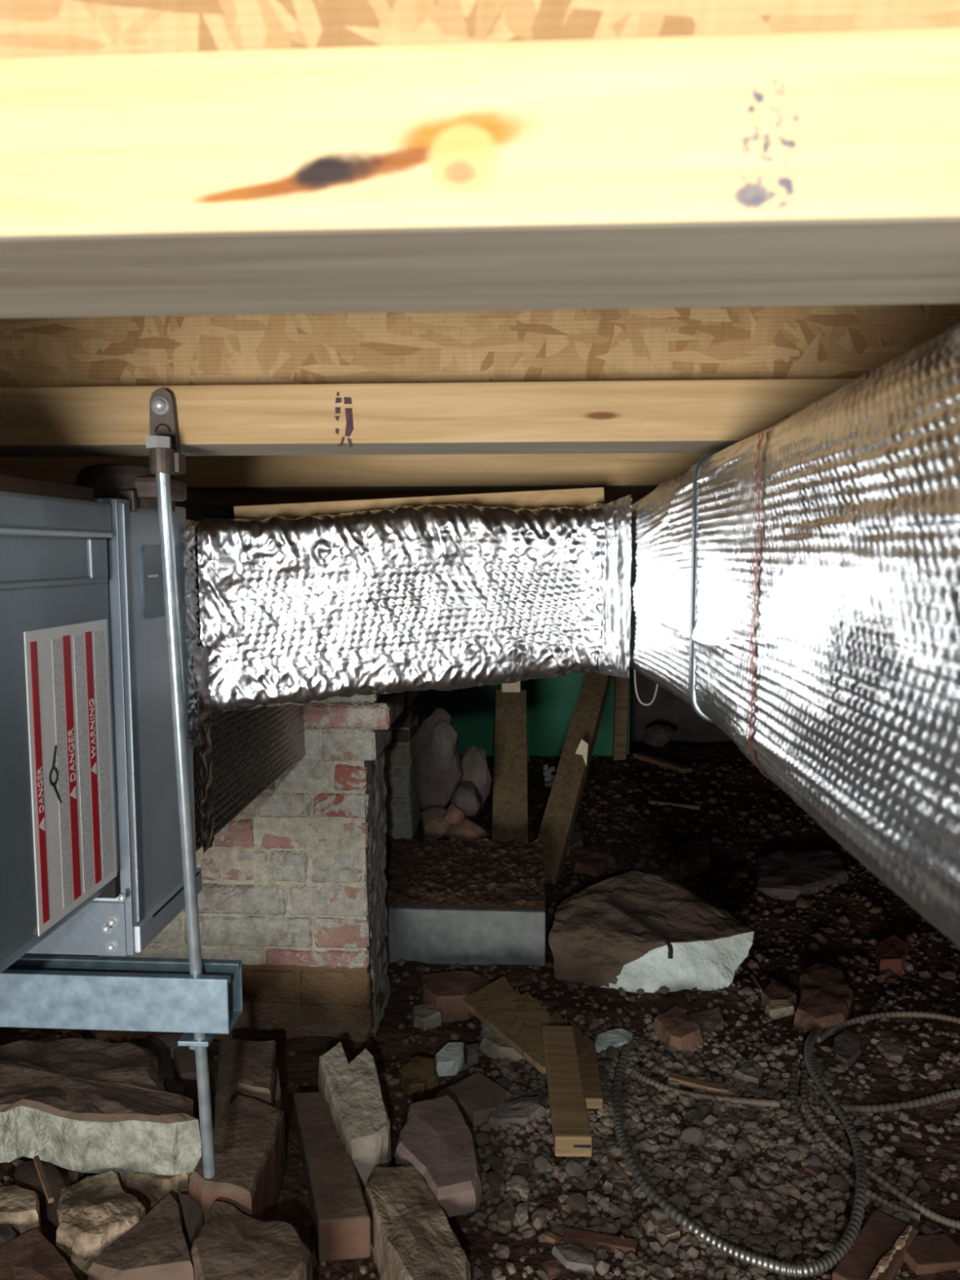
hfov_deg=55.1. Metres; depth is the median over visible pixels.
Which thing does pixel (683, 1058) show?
pebble
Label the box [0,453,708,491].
joist
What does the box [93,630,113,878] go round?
print
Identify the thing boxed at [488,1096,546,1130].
stone
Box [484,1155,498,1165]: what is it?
pebble
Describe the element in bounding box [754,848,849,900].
stone
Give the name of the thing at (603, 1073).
pebble
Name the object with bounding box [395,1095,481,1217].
stone
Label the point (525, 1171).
pebble
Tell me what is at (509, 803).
timber post
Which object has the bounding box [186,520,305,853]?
duct
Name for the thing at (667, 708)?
wall
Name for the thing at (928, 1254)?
brick
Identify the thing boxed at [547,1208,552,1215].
pebble
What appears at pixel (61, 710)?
print
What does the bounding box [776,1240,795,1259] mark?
pebble
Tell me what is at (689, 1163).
pebble
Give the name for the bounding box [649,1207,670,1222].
pebble
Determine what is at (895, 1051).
stone
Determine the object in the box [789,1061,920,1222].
cable
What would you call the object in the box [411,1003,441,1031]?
stone
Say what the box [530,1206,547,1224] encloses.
pebble
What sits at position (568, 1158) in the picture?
pebble
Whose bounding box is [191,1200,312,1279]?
stone
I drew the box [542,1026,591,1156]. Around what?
wood offcut
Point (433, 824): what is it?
stone
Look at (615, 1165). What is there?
twig
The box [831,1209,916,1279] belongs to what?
brick
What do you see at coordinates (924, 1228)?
pebble
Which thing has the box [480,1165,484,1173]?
pebble
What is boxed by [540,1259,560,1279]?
chunk
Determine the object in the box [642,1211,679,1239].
splinter
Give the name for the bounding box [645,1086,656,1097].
pebble
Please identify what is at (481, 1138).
pebble
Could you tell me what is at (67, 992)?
channel
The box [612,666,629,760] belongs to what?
timber post
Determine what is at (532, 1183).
pebble
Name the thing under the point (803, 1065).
pebble
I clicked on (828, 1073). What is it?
pebble
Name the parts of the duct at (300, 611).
wood strip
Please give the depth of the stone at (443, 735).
2.56 m
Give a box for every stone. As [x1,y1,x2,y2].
[0,1038,201,1175]
[0,1184,41,1236]
[0,1223,17,1247]
[0,1227,77,1279]
[13,1160,83,1224]
[55,1170,146,1279]
[87,1193,194,1279]
[118,1171,191,1214]
[146,1034,183,1087]
[173,1045,199,1113]
[177,1194,204,1251]
[188,1094,285,1222]
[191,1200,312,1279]
[213,1039,276,1127]
[275,1067,281,1111]
[318,1041,391,1195]
[364,1164,471,1279]
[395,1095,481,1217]
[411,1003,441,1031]
[420,804,452,839]
[431,719,457,769]
[435,1042,464,1076]
[435,1071,511,1126]
[444,816,488,841]
[451,782,481,817]
[465,1043,479,1066]
[479,1022,524,1062]
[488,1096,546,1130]
[496,1199,515,1231]
[505,1180,529,1202]
[515,1202,528,1226]
[551,1243,596,1275]
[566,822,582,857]
[568,845,616,876]
[595,1028,632,1053]
[642,724,676,746]
[688,1007,724,1042]
[733,1061,764,1084]
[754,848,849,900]
[760,979,796,1008]
[764,1001,794,1019]
[793,962,853,1035]
[832,1030,861,1067]
[870,1030,907,1062]
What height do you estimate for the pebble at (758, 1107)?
0.015 m
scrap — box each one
[462,976,593,1073]
[537,763,555,786]
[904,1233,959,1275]
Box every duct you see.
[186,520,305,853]
[197,487,632,712]
[628,322,959,948]
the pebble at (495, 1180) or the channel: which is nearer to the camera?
the channel
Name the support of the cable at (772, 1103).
on the gravel at (714, 1135)
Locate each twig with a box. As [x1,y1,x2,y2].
[604,1152,630,1181]
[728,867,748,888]
[750,973,762,992]
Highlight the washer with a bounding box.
[177,1032,216,1046]
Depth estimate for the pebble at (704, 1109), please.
1.48 m
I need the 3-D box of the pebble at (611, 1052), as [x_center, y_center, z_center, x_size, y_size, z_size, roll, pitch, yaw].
[0.234,0.736,1.637,0.024,0.019,0.028,-4,7,-36]
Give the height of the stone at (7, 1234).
0.105 m
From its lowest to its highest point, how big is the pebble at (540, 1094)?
0.017 m
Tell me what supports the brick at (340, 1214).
on the floor
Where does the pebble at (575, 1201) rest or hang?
on the gravel at (714, 1135)
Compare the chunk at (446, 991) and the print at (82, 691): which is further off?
the chunk at (446, 991)
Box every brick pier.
[95,692,403,1044]
[383,690,421,840]
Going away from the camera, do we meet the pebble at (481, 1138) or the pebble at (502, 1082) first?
the pebble at (481, 1138)
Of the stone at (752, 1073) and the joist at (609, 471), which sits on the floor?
the stone at (752, 1073)
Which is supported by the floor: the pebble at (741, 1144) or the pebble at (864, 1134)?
the pebble at (864, 1134)
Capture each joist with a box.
[0,0,959,318]
[0,303,959,474]
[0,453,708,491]
[174,489,653,507]
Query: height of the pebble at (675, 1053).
0.012 m
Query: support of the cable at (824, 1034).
on the floor
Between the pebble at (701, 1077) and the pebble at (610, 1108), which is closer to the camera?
the pebble at (610, 1108)
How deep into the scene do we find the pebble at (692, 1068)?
1.58 m
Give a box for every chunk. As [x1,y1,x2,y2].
[419,970,490,1022]
[443,803,465,825]
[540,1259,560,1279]
[653,1005,703,1052]
[676,840,711,876]
[875,934,909,977]
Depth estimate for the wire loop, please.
1.30 m
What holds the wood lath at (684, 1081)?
on the gravel at (714, 1135)
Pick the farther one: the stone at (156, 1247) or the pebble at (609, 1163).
the pebble at (609, 1163)
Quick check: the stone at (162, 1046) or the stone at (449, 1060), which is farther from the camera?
the stone at (449, 1060)
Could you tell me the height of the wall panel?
0.920 m
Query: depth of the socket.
0.83 m
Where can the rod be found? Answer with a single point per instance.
(199, 1042)
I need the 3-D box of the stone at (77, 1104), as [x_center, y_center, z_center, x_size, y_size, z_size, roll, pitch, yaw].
[-0.581,0.634,1.271,0.464,0.086,0.197,0,5,3]
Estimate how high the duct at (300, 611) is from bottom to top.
0.294 m
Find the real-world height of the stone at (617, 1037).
0.040 m
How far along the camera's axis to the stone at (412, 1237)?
1.13 m
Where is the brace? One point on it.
(556, 829)
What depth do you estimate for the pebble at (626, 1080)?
1.57 m
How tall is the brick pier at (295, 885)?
0.835 m
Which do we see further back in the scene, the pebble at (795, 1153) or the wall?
the wall
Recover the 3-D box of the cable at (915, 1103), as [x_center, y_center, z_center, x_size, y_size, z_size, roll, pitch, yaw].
[0.699,0.751,1.499,0.235,0.025,0.031,-1,6,-9]
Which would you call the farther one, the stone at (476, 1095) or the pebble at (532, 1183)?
the stone at (476, 1095)
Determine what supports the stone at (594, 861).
on the floor
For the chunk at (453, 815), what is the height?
0.063 m
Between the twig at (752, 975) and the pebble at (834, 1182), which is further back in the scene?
the twig at (752, 975)
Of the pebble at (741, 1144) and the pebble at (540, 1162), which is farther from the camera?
the pebble at (741, 1144)
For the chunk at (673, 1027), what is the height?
0.060 m
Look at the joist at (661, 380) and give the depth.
0.87 m
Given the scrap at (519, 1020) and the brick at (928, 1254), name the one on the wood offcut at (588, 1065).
the scrap at (519, 1020)
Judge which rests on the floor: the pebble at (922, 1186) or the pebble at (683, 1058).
the pebble at (922, 1186)
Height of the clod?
0.052 m
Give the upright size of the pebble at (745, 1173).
0.019 m
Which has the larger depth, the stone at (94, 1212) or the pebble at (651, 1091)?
the pebble at (651, 1091)
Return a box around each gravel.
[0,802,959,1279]
[303,955,959,1279]
[509,754,959,985]
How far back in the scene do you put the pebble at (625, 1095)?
1.51 m
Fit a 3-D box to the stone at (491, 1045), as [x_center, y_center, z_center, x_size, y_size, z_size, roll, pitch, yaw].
[0.032,0.742,1.681,0.067,0.046,0.128,-2,6,-24]
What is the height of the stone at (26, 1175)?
0.089 m
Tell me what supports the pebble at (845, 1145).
on the gravel at (714, 1135)
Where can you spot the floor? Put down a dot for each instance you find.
(387, 1042)
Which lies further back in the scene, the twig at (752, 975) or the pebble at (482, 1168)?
the twig at (752, 975)
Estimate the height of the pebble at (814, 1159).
0.021 m
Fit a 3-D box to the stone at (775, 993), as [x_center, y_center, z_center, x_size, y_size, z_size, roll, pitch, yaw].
[0.589,0.726,1.851,0.078,0.046,0.086,-2,6,-23]
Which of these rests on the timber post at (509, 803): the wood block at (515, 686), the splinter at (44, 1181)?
the wood block at (515, 686)
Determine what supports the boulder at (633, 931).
on the floor
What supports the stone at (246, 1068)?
on the floor
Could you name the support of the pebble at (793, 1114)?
on the gravel at (714, 1135)
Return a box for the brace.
[536,671,612,884]
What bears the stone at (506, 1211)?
on the floor
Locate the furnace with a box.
[0,463,202,973]
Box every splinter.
[33,1155,53,1203]
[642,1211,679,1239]
[800,1155,831,1169]
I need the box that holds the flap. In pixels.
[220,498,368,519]
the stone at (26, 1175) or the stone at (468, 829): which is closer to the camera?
the stone at (26, 1175)
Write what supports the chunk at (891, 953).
on the floor
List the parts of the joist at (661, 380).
hanger bracket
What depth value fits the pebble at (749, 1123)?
1.44 m
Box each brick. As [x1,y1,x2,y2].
[293,1092,370,1261]
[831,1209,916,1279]
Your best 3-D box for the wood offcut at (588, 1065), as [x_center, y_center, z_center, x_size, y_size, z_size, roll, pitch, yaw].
[0.186,0.733,1.558,0.032,0.018,0.178,0,5,3]
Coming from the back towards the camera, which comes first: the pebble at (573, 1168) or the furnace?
the pebble at (573, 1168)
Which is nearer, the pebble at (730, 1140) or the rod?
the rod
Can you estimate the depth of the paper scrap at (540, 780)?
3.64 m
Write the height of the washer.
0.005 m
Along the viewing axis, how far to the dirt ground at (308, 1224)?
1.75 m
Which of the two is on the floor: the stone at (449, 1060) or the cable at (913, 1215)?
the stone at (449, 1060)
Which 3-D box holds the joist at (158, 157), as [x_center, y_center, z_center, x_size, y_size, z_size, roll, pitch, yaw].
[0.020,-0.274,0.321,3.200,0.285,0.102,0,5,3]
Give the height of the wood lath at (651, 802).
0.020 m
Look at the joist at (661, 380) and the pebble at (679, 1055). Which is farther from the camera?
the pebble at (679, 1055)
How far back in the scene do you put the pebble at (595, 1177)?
1.31 m
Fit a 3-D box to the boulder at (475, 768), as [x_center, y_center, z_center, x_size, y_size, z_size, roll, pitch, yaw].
[-0.023,0.399,2.657,0.114,0.194,0.075,4,7,36]
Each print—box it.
[51,638,72,908]
[73,634,93,893]
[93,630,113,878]
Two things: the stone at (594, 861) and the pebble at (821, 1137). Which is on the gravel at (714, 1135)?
the pebble at (821, 1137)
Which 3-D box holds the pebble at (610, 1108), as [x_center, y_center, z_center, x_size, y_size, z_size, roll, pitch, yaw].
[0.213,0.755,1.475,0.019,0.014,0.023,-4,7,-36]
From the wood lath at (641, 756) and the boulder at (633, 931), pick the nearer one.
the boulder at (633, 931)
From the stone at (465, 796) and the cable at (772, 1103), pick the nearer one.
the cable at (772, 1103)
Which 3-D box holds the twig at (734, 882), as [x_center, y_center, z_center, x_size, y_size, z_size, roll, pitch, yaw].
[0.714,0.657,2.539,0.009,0.019,0.191,3,6,30]
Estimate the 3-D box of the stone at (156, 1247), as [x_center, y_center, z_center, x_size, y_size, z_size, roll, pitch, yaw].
[-0.358,0.742,1.061,0.129,0.127,0.135,3,6,28]
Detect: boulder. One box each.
[413,707,462,809]
[460,745,492,806]
[548,871,754,992]
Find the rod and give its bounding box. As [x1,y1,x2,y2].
[155,472,216,1178]
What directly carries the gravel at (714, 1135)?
on the floor
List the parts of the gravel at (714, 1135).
bark strip, bark strip, bark strip, bark strip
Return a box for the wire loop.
[633,669,658,706]
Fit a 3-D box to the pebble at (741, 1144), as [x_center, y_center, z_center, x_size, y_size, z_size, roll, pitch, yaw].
[0.399,0.768,1.393,0.031,0.020,0.025,-2,6,-16]
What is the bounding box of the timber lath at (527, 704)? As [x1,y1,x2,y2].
[526,703,529,762]
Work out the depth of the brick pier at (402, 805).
2.51 m
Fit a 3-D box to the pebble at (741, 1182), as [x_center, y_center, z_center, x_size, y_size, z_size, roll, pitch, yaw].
[0.369,0.772,1.311,0.029,0.023,0.022,2,6,24]
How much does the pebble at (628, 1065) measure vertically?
0.020 m
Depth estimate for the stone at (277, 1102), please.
1.38 m
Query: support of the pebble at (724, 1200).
on the gravel at (714, 1135)
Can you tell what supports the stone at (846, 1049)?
on the floor
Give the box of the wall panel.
[417,666,630,756]
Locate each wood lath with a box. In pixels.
[632,751,692,773]
[648,800,699,809]
[667,1071,737,1095]
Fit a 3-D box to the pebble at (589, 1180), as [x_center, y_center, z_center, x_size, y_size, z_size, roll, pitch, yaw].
[0.160,0.774,1.316,0.018,0.014,0.021,1,6,8]
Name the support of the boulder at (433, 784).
on the stone at (433, 824)
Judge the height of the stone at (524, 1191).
0.032 m
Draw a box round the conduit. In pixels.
[612,1028,866,1277]
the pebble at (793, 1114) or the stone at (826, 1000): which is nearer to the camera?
the pebble at (793, 1114)
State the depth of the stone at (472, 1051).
1.64 m
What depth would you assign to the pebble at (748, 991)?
1.88 m
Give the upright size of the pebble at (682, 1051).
0.017 m
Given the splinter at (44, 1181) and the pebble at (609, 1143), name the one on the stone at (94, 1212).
the splinter at (44, 1181)
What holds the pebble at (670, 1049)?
on the gravel at (714, 1135)
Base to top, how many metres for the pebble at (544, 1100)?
0.022 m
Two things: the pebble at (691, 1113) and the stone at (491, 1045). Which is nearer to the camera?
the pebble at (691, 1113)
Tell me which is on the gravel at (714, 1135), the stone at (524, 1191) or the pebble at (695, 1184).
the pebble at (695, 1184)
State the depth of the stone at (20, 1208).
1.11 m
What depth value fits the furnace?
0.86 m
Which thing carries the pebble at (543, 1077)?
on the gravel at (714, 1135)
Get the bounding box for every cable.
[629,1066,780,1107]
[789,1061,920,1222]
[800,1068,959,1230]
[815,1010,959,1043]
[840,1088,959,1113]
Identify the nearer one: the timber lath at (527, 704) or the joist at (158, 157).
the joist at (158, 157)
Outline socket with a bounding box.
[149,448,186,474]
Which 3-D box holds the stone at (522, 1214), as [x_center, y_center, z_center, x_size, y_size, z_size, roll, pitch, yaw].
[0.055,0.789,1.249,0.021,0.032,0.042,0,5,3]
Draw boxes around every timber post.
[491,689,528,843]
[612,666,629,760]
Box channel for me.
[0,954,242,1034]
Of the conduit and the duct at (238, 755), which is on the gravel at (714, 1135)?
the conduit
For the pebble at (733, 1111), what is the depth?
1.48 m
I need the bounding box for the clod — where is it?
[398,1055,439,1095]
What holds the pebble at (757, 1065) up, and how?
on the gravel at (714, 1135)
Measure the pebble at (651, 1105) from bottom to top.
0.018 m
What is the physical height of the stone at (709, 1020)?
0.036 m
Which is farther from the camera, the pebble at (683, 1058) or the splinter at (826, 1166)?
the pebble at (683, 1058)
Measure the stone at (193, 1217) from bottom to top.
0.104 m
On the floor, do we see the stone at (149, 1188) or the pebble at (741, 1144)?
the stone at (149, 1188)
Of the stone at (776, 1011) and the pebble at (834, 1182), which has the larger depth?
the stone at (776, 1011)
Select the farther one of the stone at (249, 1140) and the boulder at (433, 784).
the boulder at (433, 784)
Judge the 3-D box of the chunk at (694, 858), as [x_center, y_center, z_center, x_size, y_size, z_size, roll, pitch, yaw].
[0.624,0.640,2.688,0.094,0.060,0.219,1,6,11]
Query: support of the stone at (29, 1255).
on the floor
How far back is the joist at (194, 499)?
1.99 m
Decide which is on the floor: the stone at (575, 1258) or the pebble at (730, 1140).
the stone at (575, 1258)
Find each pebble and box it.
[473,1131,488,1145]
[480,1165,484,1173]
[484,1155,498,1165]
[486,1171,503,1189]
[494,1076,511,1088]
[510,1173,530,1188]
[512,1164,532,1180]
[527,1180,535,1189]
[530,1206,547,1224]
[532,1090,546,1098]
[533,1154,550,1173]
[540,1073,546,1082]
[541,1094,549,1106]
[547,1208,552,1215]
[564,1160,586,1179]
[566,1156,577,1162]
[566,1192,587,1212]
[586,1173,596,1186]
[589,1173,599,1184]
[598,1066,608,1080]
[605,1045,619,1059]
[605,1140,616,1146]
[605,1160,613,1168]
[608,1105,613,1115]
[621,1091,630,1101]
[622,1076,632,1084]
[622,1115,632,1124]
[623,1063,631,1075]
[642,1099,657,1113]
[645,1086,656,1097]
[649,1063,660,1074]
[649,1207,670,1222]
[666,1044,678,1054]
[671,1048,685,1055]
[672,1051,678,1057]
[675,1053,686,1060]
[680,1126,702,1144]
[682,1057,690,1064]
[684,1159,699,1168]
[684,1177,702,1191]
[686,1063,703,1074]
[686,1108,701,1119]
[692,1075,707,1080]
[696,1104,713,1117]
[717,1193,736,1209]
[724,1136,735,1143]
[728,1175,749,1190]
[731,1109,737,1115]
[733,1137,753,1154]
[734,1168,751,1181]
[742,986,755,995]
[742,1119,759,1128]
[752,1063,760,1068]
[752,1105,762,1110]
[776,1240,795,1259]
[786,1148,800,1159]
[788,1110,804,1121]
[797,1142,809,1152]
[800,1057,817,1069]
[804,1153,823,1168]
[813,1131,829,1143]
[822,1070,833,1078]
[826,1174,849,1193]
[840,1141,852,1154]
[857,1128,873,1141]
[915,1177,930,1194]
[918,1223,935,1235]
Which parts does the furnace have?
rail, access door, plate, rail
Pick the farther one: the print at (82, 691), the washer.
the washer
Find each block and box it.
[384,836,545,966]
[502,680,520,692]
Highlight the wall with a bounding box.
[185,507,733,743]
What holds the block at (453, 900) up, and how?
on the floor
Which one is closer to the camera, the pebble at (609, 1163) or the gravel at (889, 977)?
the pebble at (609, 1163)
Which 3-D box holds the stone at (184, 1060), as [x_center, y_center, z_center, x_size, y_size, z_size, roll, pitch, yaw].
[-0.466,0.713,1.462,0.037,0.103,0.105,-2,6,-21]
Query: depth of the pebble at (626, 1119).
1.45 m
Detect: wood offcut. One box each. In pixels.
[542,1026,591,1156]
[579,1040,603,1108]
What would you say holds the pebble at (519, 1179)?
on the floor
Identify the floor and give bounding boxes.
[0,740,959,1279]
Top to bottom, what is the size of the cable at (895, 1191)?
0.028 m
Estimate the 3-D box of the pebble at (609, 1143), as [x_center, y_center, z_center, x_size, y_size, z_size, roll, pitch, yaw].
[0.202,0.772,1.407,0.019,0.012,0.015,-5,7,-43]
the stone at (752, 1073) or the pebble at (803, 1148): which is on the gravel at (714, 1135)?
the pebble at (803, 1148)
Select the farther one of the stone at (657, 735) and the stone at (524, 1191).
the stone at (657, 735)
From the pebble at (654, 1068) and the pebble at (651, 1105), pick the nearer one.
the pebble at (651, 1105)
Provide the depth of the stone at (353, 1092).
1.32 m
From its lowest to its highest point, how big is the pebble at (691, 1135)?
0.024 m
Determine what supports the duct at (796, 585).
hanging from the joist at (661, 380)

